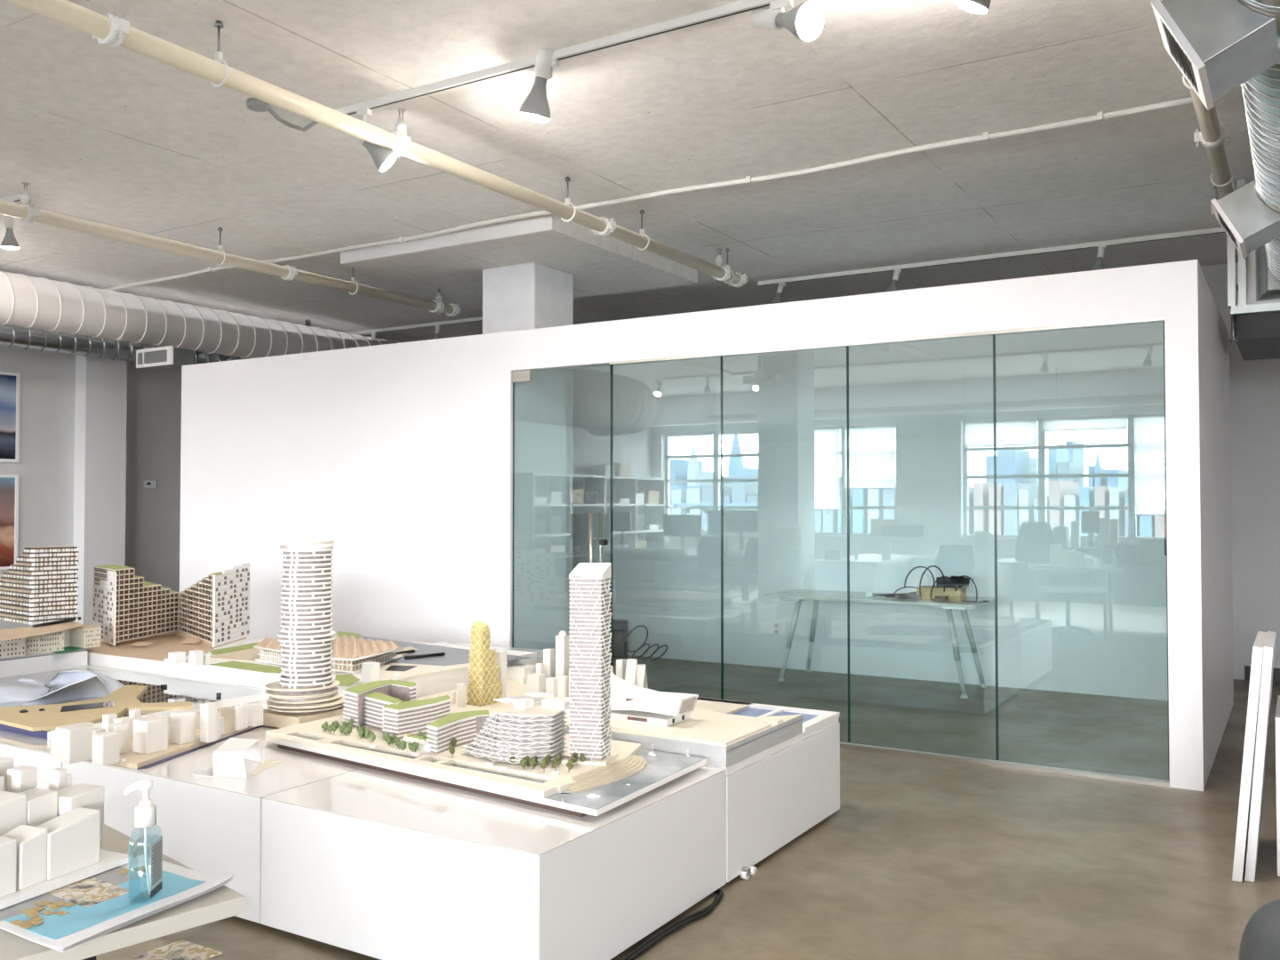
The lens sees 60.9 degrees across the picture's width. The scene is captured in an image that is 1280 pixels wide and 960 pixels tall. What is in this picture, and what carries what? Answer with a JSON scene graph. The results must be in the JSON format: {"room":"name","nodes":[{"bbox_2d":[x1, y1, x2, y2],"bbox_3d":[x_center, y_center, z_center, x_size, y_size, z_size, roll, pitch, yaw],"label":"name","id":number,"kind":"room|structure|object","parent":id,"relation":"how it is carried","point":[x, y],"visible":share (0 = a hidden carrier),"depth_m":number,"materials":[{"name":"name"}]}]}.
{"room":"design studio","nodes":[
{"label":"design studio","id":0,"kind":"room"},
{"bbox_2d":[0,345,181,629],"bbox_3d":[-8.387,-0.118,7.960,0.600,3.600,17.130,-1,-2,31],"label":"wall","id":1,"kind":"structure","parent":0,"point":[45,468],"depth_m":11.41,"materials":[{"name":"grey paint"}]},
{"bbox_2d":[0,474,18,569],"bbox_3d":[-6.609,0.405,10.259,0.035,0.940,1.465,-1,-2,31],"label":"framed picture","id":2,"kind":"object","parent":1,"relation":"attached to","point":[9,484],"visible":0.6,"depth_m":10.81,"materials":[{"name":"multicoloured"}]},
{"bbox_2d":[0,371,20,462],"bbox_3d":[-6.609,-0.637,10.282,0.035,0.895,1.465,-1,-2,31],"label":"framed picture","id":3,"kind":"object","parent":1,"relation":"attached to","point":[10,382],"visible":1,"depth_m":10.83,"materials":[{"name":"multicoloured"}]},
{"bbox_2d":[73,354,127,624],"bbox_3d":[-5.733,0.004,11.558,0.190,3.520,0.460,-1,-2,31],"label":"pilaster","id":4,"kind":"object","parent":1,"relation":"attached to","point":[100,384],"visible":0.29,"depth_m":11.44,"materials":[{"name":"white paint"}]},
{"bbox_2d":[144,480,156,487],"bbox_3d":[-5.617,0.051,12.477,0.032,0.090,0.140,-1,-2,31],"label":"thermostat","id":5,"kind":"object","parent":1,"relation":"attached to","point":[148,484],"visible":1,"depth_m":12.46,"materials":[{"name":"white plastic"}]},
{"bbox_2d":[522,369,566,651],"bbox_3d":[-0.807,0.295,8.537,0.160,2.800,0.566,-1,-2,31],"label":"wall","id":6,"kind":"structure","parent":0,"point":[544,593],"depth_m":8.49,"materials":[{"name":"white paint"}]},
{"bbox_2d":[0,0,1253,343],"bbox_3d":[-1.425,-2.114,3.767,16.900,0.200,17.130,-1,-2,31],"label":"ceiling","id":7,"kind":"structure","parent":0,"point":[121,137],"depth_m":6.31,"materials":[{"name":"paint"}]},
{"bbox_2d":[0,192,22,202],"bbox_3d":[-5.462,-1.896,8.141,3.050,0.036,0.044,-1,-2,31],"label":"track","id":8,"kind":"object","parent":7,"relation":"attached to","point":[15,197],"visible":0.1,"depth_m":7.38,"materials":[{"name":"white metal"}]},
{"bbox_2d":[0,200,18,249],"bbox_3d":[-4.308,-1.737,7.458,0.138,0.315,0.109,-1,-2,31],"label":"lamp","id":9,"kind":"object","parent":8,"relation":"hanging from","point":[9,242],"visible":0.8,"depth_m":7.42,"materials":[{"name":"white metal"}]},
{"bbox_2d":[4,215,14,228],"bbox_3d":[-4.314,-1.779,7.441,0.057,0.117,0.071,0,-1,-14],"label":"socket","id":10,"kind":"object","parent":9,"relation":"attached to","point":[9,221],"depth_m":7.42,"materials":[{"name":"white"}]},
{"bbox_2d":[0,323,248,367],"bbox_3d":[-6.319,-1.570,9.562,0.279,0.626,10.916,-1,-2,31],"label":"spiral duct","id":11,"kind":"object","parent":7,"relation":"hanging from","point":[14,336],"visible":0.24,"depth_m":10.68,"materials":[{"name":"metal"}]},
{"bbox_2d":[0,270,400,358],"bbox_3d":[-5.696,-1.623,9.184,0.472,0.537,10.918,-1,-2,31],"label":"spiral duct","id":12,"kind":"object","parent":7,"relation":"hanging from","point":[27,301],"visible":0.67,"depth_m":10.49,"materials":[{"name":"white metal"}]},
{"bbox_2d":[136,345,194,369],"bbox_3d":[-4.521,-1.156,10.358,0.536,0.172,0.255,-1,-2,31],"label":"air register","id":13,"kind":"object","parent":12,"relation":"attached to","point":[163,357],"visible":1,"depth_m":10.25,"materials":[{"name":"white metal"}]},
{"bbox_2d":[0,182,460,316],"bbox_3d":[-4.141,-1.805,6.665,0.164,0.286,9.008,-1,-2,31],"label":"pipe","id":14,"kind":"object","parent":7,"relation":"hanging from","point":[27,212],"visible":0.94,"depth_m":8.11,"materials":[{"name":"beige metal"}]},
{"bbox_2d":[246,97,318,131],"bbox_3d":[-1.908,-1.929,5.793,0.110,0.083,0.407,-1,-2,34],"label":"junction box","id":15,"kind":"object","parent":7,"relation":"attached to","point":[253,104],"visible":0.91,"depth_m":5.70,"materials":[{"name":"grey metal"}]},
{"bbox_2d":[2,0,747,287],"bbox_3d":[-1.556,-1.839,5.180,0.164,0.286,9.158,-1,-2,31],"label":"pipe","id":16,"kind":"object","parent":7,"relation":"hanging from","point":[109,29],"visible":1,"depth_m":5.22,"materials":[{"name":"beige metal"}]},
{"bbox_2d":[348,316,482,334],"bbox_3d":[-2.817,-1.789,12.822,2.900,0.036,0.044,-1,-2,31],"label":"track","id":17,"kind":"object","parent":7,"relation":"attached to","point":[476,319],"visible":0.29,"depth_m":12.65,"materials":[{"name":"white metal"}]},
{"bbox_2d":[342,214,697,299],"bbox_3d":[-0.974,-1.829,9.359,2.150,0.115,2.200,-1,-2,31],"label":"panel","id":18,"kind":"object","parent":7,"relation":"attached to","point":[598,264],"visible":0.64,"depth_m":8.92,"materials":[{"name":"paint"}]},
{"bbox_2d":[340,214,552,263],"bbox_3d":[-1.549,-1.851,8.414,2.150,0.113,0.012,-1,-2,31],"label":"trim","id":19,"kind":"structure","parent":18,"relation":"attached to","point":[544,222],"depth_m":8.31,"materials":[{"name":"white"}]},
{"bbox_2d":[335,0,795,115],"bbox_3d":[0.731,-1.982,4.372,5.650,0.036,0.044,-1,-2,31],"label":"track","id":20,"kind":"object","parent":7,"relation":"attached to","point":[745,6],"visible":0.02,"depth_m":4.97,"materials":[{"name":"white metal"}]},
{"bbox_2d":[349,107,397,171],"bbox_3d":[-1.398,-1.768,5.652,0.272,0.337,0.160,0,-1,-5],"label":"lamp","id":21,"kind":"object","parent":20,"relation":"attached to","point":[383,158],"visible":0.76,"depth_m":5.60,"materials":[{"name":"white metal"}]},
{"bbox_2d":[349,135,364,145],"bbox_3d":[-1.463,-1.789,5.607,0.136,0.129,0.068,0,-1,-14],"label":"socket","id":22,"kind":"object","parent":21,"relation":"attached to","point":[361,142],"depth_m":5.59,"materials":[{"name":"white"}]},
{"bbox_2d":[519,48,559,121],"bbox_3d":[-0.468,-1.854,5.099,0.206,0.349,0.149,-1,-2,31],"label":"lamp","id":23,"kind":"object","parent":20,"relation":"hanging from","point":[535,108],"visible":0.92,"depth_m":5.05,"materials":[{"name":"white metal"}]},
{"bbox_2d":[533,48,553,79],"bbox_3d":[-0.446,-1.948,5.059,0.078,0.163,0.117,1,-2,-40],"label":"socket","id":24,"kind":"object","parent":23,"relation":"attached to","point":[544,64],"depth_m":5.03,"materials":[{"name":"white"}]},
{"bbox_2d":[750,0,823,41],"bbox_3d":[0.577,-1.868,4.439,0.346,0.219,0.149,-1,-2,44],"label":"lamp","id":25,"kind":"object","parent":20,"relation":"attached to","point":[804,21],"visible":1,"depth_m":4.36,"materials":[{"name":"white metal"}]},
{"bbox_2d":[750,8,784,30],"bbox_3d":[0.530,-1.915,4.523,0.078,0.123,0.164,1,-2,-39],"label":"socket","id":26,"kind":"object","parent":25,"relation":"attached to","point":[763,19],"depth_m":4.48,"materials":[{"name":"white"}]},
{"bbox_2d":[952,0,990,13],"bbox_3d":[1.273,-1.887,4.016,0.229,0.317,0.139,-1,-2,31],"label":"lamp","id":27,"kind":"object","parent":20,"relation":"attached to","point":[975,6],"visible":1,"depth_m":4.00,"materials":[{"name":"white"}]},
{"bbox_2d":[104,96,1192,289],"bbox_3d":[-1.430,-1.891,8.227,10.251,0.040,0.141,-1,-2,31],"label":"conduit","id":28,"kind":"object","parent":7,"relation":"attached to","point":[1100,116],"visible":0.88,"depth_m":6.94,"materials":[{"name":"white metal"}]},
{"bbox_2d":[758,227,1225,286],"bbox_3d":[2.807,-1.871,9.224,3.950,0.036,0.044,-1,-2,31],"label":"track","id":29,"kind":"object","parent":7,"relation":"attached to","point":[1217,230],"visible":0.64,"depth_m":9.07,"materials":[{"name":"white metal"}]},
{"bbox_2d":[770,282,785,303],"bbox_3d":[1.274,-1.720,10.079,0.096,0.229,0.161,-1,-2,31],"label":"lamp","id":30,"kind":"object","parent":29,"relation":"hanging from","point":[777,299],"visible":0.73,"depth_m":10.06,"materials":[{"name":"white metal"}]},
{"bbox_2d":[776,283,783,294],"bbox_3d":[1.299,-1.772,10.091,0.080,0.104,0.049,1,-2,-43],"label":"socket","id":31,"kind":"object","parent":30,"relation":"attached to","point":[780,289],"depth_m":10.07,"materials":[{"name":"white"}]},
{"bbox_2d":[886,269,901,291],"bbox_3d":[2.214,-1.733,9.508,0.096,0.229,0.161,-1,-2,31],"label":"lamp","id":32,"kind":"object","parent":29,"relation":"hanging from","point":[892,287],"visible":0.77,"depth_m":9.48,"materials":[{"name":"white metal"}]},
{"bbox_2d":[892,270,899,281],"bbox_3d":[2.239,-1.785,9.519,0.080,0.104,0.049,1,-2,-43],"label":"socket","id":33,"kind":"object","parent":32,"relation":"attached to","point":[896,273],"depth_m":9.50,"materials":[{"name":"white"}]},
{"bbox_2d":[1091,245,1106,270],"bbox_3d":[3.640,-1.753,8.639,0.096,0.229,0.161,-1,-2,31],"label":"lamp","id":34,"kind":"object","parent":29,"relation":"hanging from","point":[1098,265],"visible":0.72,"depth_m":8.62,"materials":[{"name":"white metal"}]},
{"bbox_2d":[1096,246,1104,258],"bbox_3d":[3.665,-1.805,8.651,0.080,0.104,0.049,1,-2,-43],"label":"socket","id":35,"kind":"object","parent":34,"relation":"attached to","point":[1100,249],"depth_m":8.63,"materials":[{"name":"white metal"}]},
{"bbox_2d":[1182,75,1233,215],"bbox_3d":[2.679,-1.833,5.144,0.159,0.300,4.301,-1,-2,31],"label":"pipe","id":36,"kind":"object","parent":7,"relation":"hanging from","point":[1212,136],"visible":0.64,"depth_m":5.53,"materials":[{"name":"beige metal"}]},
{"bbox_2d":[1226,179,1279,360],"bbox_3d":[4.731,-1.386,7.181,1.450,1.100,1.270,-1,-2,31],"label":"air duct","id":37,"kind":"object","parent":7,"relation":"hanging from","point":[1255,322],"visible":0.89,"depth_m":7.02,"materials":[{"name":"white metal"}]},
{"bbox_2d":[1234,311,1279,360],"bbox_3d":[4.753,-0.988,7.217,1.360,0.165,1.170,-1,-2,31],"label":"drip tray","id":38,"kind":"object","parent":37,"relation":"on","point":[1258,334],"depth_m":7.05,"materials":[{"name":"black plastic"}]},
{"bbox_2d":[1240,0,1279,280],"bbox_3d":[2.508,-1.633,4.101,0.414,0.748,6.361,-1,-2,31],"label":"spiral duct","id":39,"kind":"object","parent":7,"relation":"hanging from","point":[1260,93],"visible":0.56,"depth_m":4.16,"materials":[{"name":"metal"}]},
{"bbox_2d":[1151,0,1279,110],"bbox_3d":[1.862,-1.441,3.208,0.608,0.520,0.400,-1,-2,31],"label":"air register","id":40,"kind":"object","parent":39,"relation":"attached to","point":[1218,46],"visible":1,"depth_m":3.16,"materials":[{"name":"metal"}]},
{"bbox_2d":[1210,172,1279,258],"bbox_3d":[3.136,-1.393,5.301,0.608,0.520,0.400,-1,-2,31],"label":"air register","id":41,"kind":"object","parent":39,"relation":"attached to","point":[1250,222],"visible":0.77,"depth_m":5.24,"materials":[{"name":"metal"}]},
{"bbox_2d":[96,655,1279,959],"bbox_3d":[-1.425,1.660,3.681,16.900,0.150,17.130,-1,-2,31],"label":"floor","id":42,"kind":"structure","parent":0,"point":[919,858],"depth_m":4.75,"materials":[{"name":"concrete"}]},
{"bbox_2d":[0,545,100,677],"bbox_3d":[-4.221,0.804,6.636,1.672,0.760,1.477,-1,-2,31],"label":"model","id":43,"kind":"object","parent":42,"relation":"on","point":[39,590],"visible":1,"depth_m":6.91},
{"bbox_2d":[0,824,245,959],"bbox_3d":[-1.417,1.113,1.645,0.900,0.850,1.270,-1,-2,43],"label":"side table","id":44,"kind":"object","parent":42,"relation":"on","point":[223,902],"visible":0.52,"depth_m":1.71,"materials":[{"name":"grey laminate"}]},
{"bbox_2d":[0,757,133,909],"bbox_3d":[-1.262,0.575,1.914,0.620,0.237,0.372,-1,-1,23],"label":"model","id":45,"kind":"object","parent":44,"relation":"on","point":[52,838],"visible":1,"depth_m":1.87},
{"bbox_2d":[0,855,233,951],"bbox_3d":[-0.885,0.679,1.791,0.366,0.020,0.337,-1,-2,31],"label":"map","id":46,"kind":"object","parent":44,"relation":"on","point":[64,918],"visible":0.94,"depth_m":1.75,"materials":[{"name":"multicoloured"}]},
{"bbox_2d":[8,920,23,925],"bbox_3d":[-0.954,0.677,1.665,0.020,0.001,0.014,-1,-2,31],"label":"print","id":47,"kind":"object","parent":46,"relation":"on","point":[11,922],"depth_m":1.66},
{"bbox_2d":[18,923,32,928],"bbox_3d":[-0.931,0.676,1.650,0.020,0.001,0.014,-1,-2,31],"label":"print","id":48,"kind":"object","parent":46,"relation":"on","point":[20,925],"depth_m":1.65},
{"bbox_2d":[25,912,40,917],"bbox_3d":[-0.945,0.677,1.695,0.020,0.001,0.014,-1,-2,31],"label":"print","id":49,"kind":"object","parent":46,"relation":"on","point":[28,914],"depth_m":1.70},
{"bbox_2d":[29,920,43,925],"bbox_3d":[-0.923,0.677,1.665,0.020,0.001,0.014,-1,-2,31],"label":"print","id":50,"kind":"object","parent":46,"relation":"on","point":[31,922],"depth_m":1.66},
{"bbox_2d":[29,916,44,920],"bbox_3d":[-0.933,0.679,1.683,0.020,0.001,0.014,-1,-2,31],"label":"print","id":51,"kind":"object","parent":46,"relation":"on","point":[31,918],"depth_m":1.68},
{"bbox_2d":[35,900,48,905],"bbox_3d":[-0.959,0.679,1.745,0.020,0.001,0.013,-1,-2,31],"label":"print","id":52,"kind":"object","parent":46,"relation":"on","point":[37,902],"depth_m":1.75},
{"bbox_2d":[40,910,55,915],"bbox_3d":[-0.928,0.679,1.707,0.020,0.001,0.013,-1,-2,31],"label":"print","id":53,"kind":"object","parent":46,"relation":"on","point":[43,912],"depth_m":1.71},
{"bbox_2d":[46,903,59,908],"bbox_3d":[-0.937,0.680,1.738,0.020,0.001,0.013,-1,-2,31],"label":"print","id":54,"kind":"object","parent":46,"relation":"on","point":[48,905],"depth_m":1.74},
{"bbox_2d":[54,900,67,905],"bbox_3d":[-0.929,0.679,1.746,0.019,0.001,0.013,-1,-2,31],"label":"print","id":55,"kind":"object","parent":46,"relation":"on","point":[56,902],"depth_m":1.75},
{"bbox_2d":[54,910,68,915],"bbox_3d":[-0.907,0.679,1.706,0.020,0.001,0.013,-1,-2,33],"label":"print","id":56,"kind":"object","parent":46,"relation":"on","point":[56,912],"depth_m":1.71},
{"bbox_2d":[0,866,145,920],"bbox_3d":[-0.977,0.682,1.813,0.141,0.001,0.253,-1,-2,31],"label":"print","id":57,"kind":"object","parent":46,"relation":"on","point":[116,877],"depth_m":1.80},
{"bbox_2d":[47,876,133,907],"bbox_3d":[-0.927,0.682,1.811,0.158,0.001,0.088,-1,-2,31],"label":"print","id":58,"kind":"object","parent":46,"relation":"on","point":[91,892],"depth_m":1.80},
{"bbox_2d":[3,870,205,939],"bbox_3d":[-0.851,0.680,1.756,0.149,0.004,0.276,-1,-2,31],"label":"print","id":59,"kind":"object","parent":46,"relation":"on","point":[73,915],"depth_m":1.74},
{"bbox_2d":[123,779,162,903],"bbox_3d":[-0.815,0.586,1.777,0.051,0.192,0.068,0,-1,-3],"label":"pump bottle","id":60,"kind":"object","parent":46,"relation":"on","point":[145,815],"visible":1,"depth_m":1.77,"materials":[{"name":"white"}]},
{"bbox_2d":[152,840,161,885],"bbox_3d":[-0.789,0.625,1.777,0.001,0.060,0.039,0,-1,-3],"label":"print","id":61,"kind":"object","parent":60,"relation":"on","point":[156,847],"depth_m":1.78,"materials":[{"name":"white paper"}]},
{"bbox_2d":[124,939,222,959],"bbox_3d":[-0.918,0.927,2.103,0.136,0.003,0.155,-1,-2,31],"label":"printed sheet","id":62,"kind":"object","parent":44,"relation":"on","point":[181,949],"visible":1,"depth_m":2.13,"materials":[{"name":"paper"}]},
{"bbox_2d":[0,702,267,789],"bbox_3d":[-2.588,1.388,5.315,1.214,0.467,1.217,-1,-2,31],"label":"plinth","id":63,"kind":"object","parent":42,"relation":"on","point":[28,750],"visible":0.02,"depth_m":4.64,"materials":[{"name":"white paint"}]},
{"bbox_2d":[0,664,269,740],"bbox_3d":[-3.009,1.085,5.754,1.852,0.157,1.274,-1,-2,31],"label":"model","id":64,"kind":"object","parent":42,"relation":"on","point":[36,704],"visible":0.99,"depth_m":5.61},
{"bbox_2d":[50,701,263,768],"bbox_3d":[-2.074,1.051,4.818,0.608,0.183,1.190,0,-1,21],"label":"model","id":65,"kind":"object","parent":42,"relation":"on","point":[133,741],"visible":1,"depth_m":4.45},
{"bbox_2d":[86,562,264,675],"bbox_3d":[-3.130,0.890,7.450,1.684,0.626,1.384,-1,-2,31],"label":"model","id":66,"kind":"object","parent":42,"relation":"on","point":[140,621],"visible":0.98,"depth_m":7.28},
{"bbox_2d":[62,725,365,923],"bbox_3d":[-1.546,1.372,4.681,1.214,0.471,1.217,-1,-2,31],"label":"plinth","id":67,"kind":"object","parent":42,"relation":"on","point":[209,825],"depth_m":4.09,"materials":[{"name":"white paint"}]},
{"bbox_2d":[190,737,282,778],"bbox_3d":[-1.586,1.081,4.300,0.264,0.101,0.366,0,-1,7],"label":"model","id":68,"kind":"object","parent":67,"relation":"on","point":[228,761],"visible":1,"depth_m":4.16},
{"bbox_2d":[262,540,344,727],"bbox_3d":[-1.586,0.719,5.179,0.385,0.862,0.375,-1,-2,31],"label":"model","id":69,"kind":"object","parent":42,"relation":"on","point":[306,692],"visible":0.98,"depth_m":5.08},
{"bbox_2d":[164,631,536,697],"bbox_3d":[-1.725,1.052,6.456,1.899,0.255,1.549,-1,-2,31],"label":"model","id":70,"kind":"object","parent":42,"relation":"on","point":[436,668],"visible":0.66,"depth_m":6.11},
{"bbox_2d":[385,664,417,671],"bbox_3d":[-1.331,1.035,5.974,0.159,0.004,0.203,0,-1,10],"label":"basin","id":71,"kind":"object","parent":70,"relation":"in","point":[388,668],"depth_m":5.98,"materials":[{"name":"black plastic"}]},
{"bbox_2d":[429,640,555,677],"bbox_3d":[-1.312,1.436,7.410,1.214,0.467,1.206,-1,-2,31],"label":"plinth","id":72,"kind":"object","parent":42,"relation":"on","point":[540,652],"visible":0.03,"depth_m":7.78,"materials":[{"name":"white paint"}]},
{"bbox_2d":[260,766,725,959],"bbox_3d":[-0.502,1.359,4.045,1.219,0.467,1.217,-1,-2,31],"label":"plinth","id":73,"kind":"object","parent":42,"relation":"on","point":[371,862],"visible":0.9,"depth_m":3.58,"materials":[{"name":"white paint"}]},
{"bbox_2d":[265,562,706,816],"bbox_3d":[-0.703,0.728,4.378,1.848,0.810,0.844,-1,-2,31],"label":"model","id":74,"kind":"object","parent":73,"relation":"on","point":[522,754],"visible":1,"depth_m":4.10},
{"bbox_2d":[482,262,573,635],"bbox_3d":[-0.951,-0.032,9.221,0.550,3.485,0.560,-1,-2,31],"label":"column","id":75,"kind":"structure","parent":42,"relation":"on","point":[532,295],"depth_m":9.08,"materials":[{"name":"white paint"}]},
{"bbox_2d":[612,619,627,658],"bbox_3d":[-0.239,1.556,10.668,0.232,0.369,0.086,-1,-2,31],"label":"computer tower","id":76,"kind":"object","parent":42,"relation":"on","point":[620,627],"visible":0.56,"depth_m":10.61,"materials":[{"name":"black plastic"}]},
{"bbox_2d":[612,623,622,655],"bbox_3d":[-0.263,1.557,10.636,0.204,0.313,0.006,-1,-2,31],"label":"grille","id":77,"kind":"object","parent":76,"relation":"attached to","point":[617,628],"depth_m":10.61,"materials":[{"name":"grey plastic"}]},
{"bbox_2d":[416,620,839,775],"bbox_3d":[-0.148,0.948,5.418,2.046,0.471,1.461,-1,-2,31],"label":"model","id":78,"kind":"object","parent":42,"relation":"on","point":[732,736],"visible":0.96,"depth_m":4.85},
{"bbox_2d":[627,625,668,660],"bbox_3d":[0.047,1.574,10.516,0.525,0.316,0.141,-1,-2,31],"label":"cable coil","id":79,"kind":"object","parent":42,"relation":"on","point":[640,647],"visible":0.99,"depth_m":10.48,"materials":[{"name":"black rubber"}]},
{"bbox_2d":[621,888,723,959],"bbox_3d":[0.121,1.571,3.834,0.150,0.027,0.826,-1,-1,21],"label":"cable","id":80,"kind":"object","parent":42,"relation":"on","point":[647,944],"visible":0.91,"depth_m":3.82,"materials":[{"name":"black rubber"}]},
{"bbox_2d":[739,866,750,879],"bbox_3d":[0.420,1.578,4.363,0.036,0.045,0.036,-1,-2,31],"label":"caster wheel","id":81,"kind":"object","parent":42,"relation":"on","point":[745,873],"visible":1,"depth_m":4.35,"materials":[{"name":"white plastic"}]},
{"bbox_2d":[725,722,839,882],"bbox_3d":[0.150,1.397,5.088,1.248,0.440,1.214,-1,-2,31],"label":"plinth","id":82,"kind":"object","parent":42,"relation":"on","point":[772,800],"visible":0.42,"depth_m":4.68,"materials":[{"name":"white paint"}]},
{"bbox_2d":[762,589,998,698],"bbox_3d":[1.994,1.340,9.095,1.780,0.734,0.740,-1,-2,31],"label":"trestle table","id":83,"kind":"object","parent":42,"relation":"on","point":[798,596],"visible":0.99,"depth_m":8.93,"materials":[{"name":"grey"}]},
{"bbox_2d":[872,586,948,601],"bbox_3d":[2.200,0.919,8.867,0.736,0.094,0.206,-1,-2,44],"label":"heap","id":84,"kind":"object","parent":83,"relation":"on","point":[912,595],"visible":0.98,"depth_m":8.82,"materials":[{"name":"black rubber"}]},
{"bbox_2d":[916,585,966,600],"bbox_3d":[2.436,0.915,8.800,0.366,0.100,0.174,-1,-2,31],"label":"wooden box","id":85,"kind":"object","parent":83,"relation":"on","point":[960,595],"visible":0.89,"depth_m":8.72,"materials":[{"name":"brown wood"}]},
{"bbox_2d":[904,565,990,602],"bbox_3d":[2.475,0.826,8.753,0.689,0.274,0.266,-1,-2,31],"label":"cable","id":86,"kind":"object","parent":83,"relation":"on","point":[944,581],"visible":0.99,"depth_m":8.72,"materials":[{"name":"black plastic"}]},
{"bbox_2d":[1232,631,1267,881],"bbox_3d":[2.574,1.135,4.586,0.118,0.938,0.620,-1,-2,31],"label":"leaning board","id":87,"kind":"object","parent":42,"relation":"on","point":[1253,698],"visible":0.88,"depth_m":4.32,"materials":[{"name":"white"}]},
{"bbox_2d":[1238,897,1279,959],"bbox_3d":[1.879,1.356,2.959,0.455,0.416,0.455,1,-1,-25],"label":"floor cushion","id":88,"kind":"object","parent":42,"relation":"on","point":[1260,938],"visible":1,"depth_m":2.97,"materials":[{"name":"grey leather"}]},
{"bbox_2d":[1244,631,1276,881],"bbox_3d":[2.620,1.136,4.588,0.110,0.937,0.620,-1,-2,31],"label":"leaning board","id":89,"kind":"object","parent":42,"relation":"on","point":[1269,645],"visible":1,"depth_m":4.33,"materials":[{"name":"white"}]},
{"bbox_2d":[1274,695,1279,876],"bbox_3d":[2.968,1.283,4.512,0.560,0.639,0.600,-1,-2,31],"label":"leaning board","id":90,"kind":"object","parent":42,"relation":"on","point":[1277,711],"visible":1,"depth_m":4.40,"materials":[{"name":"white"}]},
{"bbox_2d":[179,259,1206,791],"bbox_3d":[-0.624,0.283,8.001,8.470,2.800,0.160,-1,-2,31],"label":"wall","id":91,"kind":"structure","parent":0,"point":[399,456],"depth_m":8.39,"materials":[{"name":"white paint"}]},
{"bbox_2d":[512,364,611,664],"bbox_3d":[-0.575,0.427,7.905,0.873,2.495,0.153,-1,-2,31],"label":"door","id":92,"kind":"structure","parent":91,"relation":"in","point":[526,375],"depth_m":7.79,"materials":[{"name":"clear glass"}]},
{"bbox_2d":[611,356,721,699],"bbox_3d":[0.172,0.409,7.450,0.869,2.463,0.012,-1,-2,31],"label":"window","id":93,"kind":"structure","parent":91,"relation":"in","point":[721,356],"depth_m":7.66,"materials":[{"name":"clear glass"}]},
{"bbox_2d":[721,345,848,742],"bbox_3d":[0.920,0.399,6.995,0.876,2.463,0.012,-1,-2,31],"label":"window","id":94,"kind":"structure","parent":91,"relation":"in","point":[846,346],"depth_m":7.20,"materials":[{"name":"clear glass"}]},
{"bbox_2d":[609,316,1164,365],"bbox_3d":[1.313,-0.845,6.781,3.546,0.018,0.054,-1,-2,31],"label":"trim","id":95,"kind":"structure","parent":91,"relation":"attached to","point":[1153,319],"depth_m":6.58,"materials":[{"name":"silver metal"}]},
{"bbox_2d":[847,334,997,759],"bbox_3d":[1.678,0.388,6.534,0.892,2.463,0.012,-1,-2,31],"label":"window","id":96,"kind":"structure","parent":91,"relation":"in","point":[993,334],"depth_m":6.39,"materials":[{"name":"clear glass"}]},
{"bbox_2d":[840,741,1169,787],"bbox_3d":[0.936,1.649,6.955,4.430,0.022,0.052,-1,-2,31],"label":"trim","id":97,"kind":"structure","parent":91,"relation":"attached to","point":[951,757],"depth_m":6.21,"materials":[{"name":"silver metal"}]},
{"bbox_2d":[993,320,1169,780],"bbox_3d":[2.444,0.377,6.068,0.895,2.463,0.012,-1,-2,31],"label":"window","id":98,"kind":"structure","parent":91,"relation":"in","point":[1164,321],"depth_m":5.99,"materials":[{"name":"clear glass"}]},
{"bbox_2d":[572,322,1168,700],"bbox_3d":[0.830,0.213,10.392,8.150,3.050,0.120,-1,-2,31],"label":"wall","id":99,"kind":"structure","parent":0,"point":[1082,559],"depth_m":9.46,"materials":[{"name":"white paint"}]},
{"bbox_2d":[772,621,780,635],"bbox_3d":[1.259,1.369,10.027,0.074,0.120,0.011,-1,-2,31],"label":"wall outlet","id":100,"kind":"object","parent":99,"relation":"attached to","point":[776,626],"visible":1,"depth_m":10.02,"materials":[{"name":"white plastic"}]},
{"bbox_2d":[695,424,1166,444],"bbox_3d":[2.404,-0.386,9.365,4.380,0.030,0.020,-1,-2,31],"label":"trim","id":101,"kind":"structure","parent":99,"relation":"attached to","point":[1152,427],"depth_m":9.24,"materials":[{"name":"white"}]},
{"bbox_2d":[1200,266,1233,782],"bbox_3d":[3.689,0.262,7.095,0.160,2.800,2.776,-1,-2,31],"label":"wall","id":102,"kind":"structure","parent":0,"point":[1215,384],"depth_m":6.77,"materials":[{"name":"white paint"}]},
{"bbox_2d":[1163,457,1167,555],"bbox_3d":[3.084,0.184,6.292,0.033,0.600,0.640,-1,-2,31],"label":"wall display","id":103,"kind":"object","parent":102,"relation":"attached to","point":[1164,458],"visible":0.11,"depth_m":6.03,"materials":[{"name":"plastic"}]},
{"bbox_2d":[1200,262,1279,679],"bbox_3d":[2.950,-0.051,10.910,16.300,3.600,0.300,-1,-2,31],"label":"wall","id":104,"kind":"structure","parent":0,"point":[1254,384],"depth_m":9.33,"materials":[{"name":"grey paint"}]},
{"bbox_2d":[1244,665,1279,682],"bbox_3d":[7.506,1.621,7.911,5.440,0.120,0.020,-1,-2,31],"label":"baseboard","id":105,"kind":"structure","parent":104,"relation":"attached to","point":[1247,668],"depth_m":9.21,"materials":[{"name":"grey plastic"}]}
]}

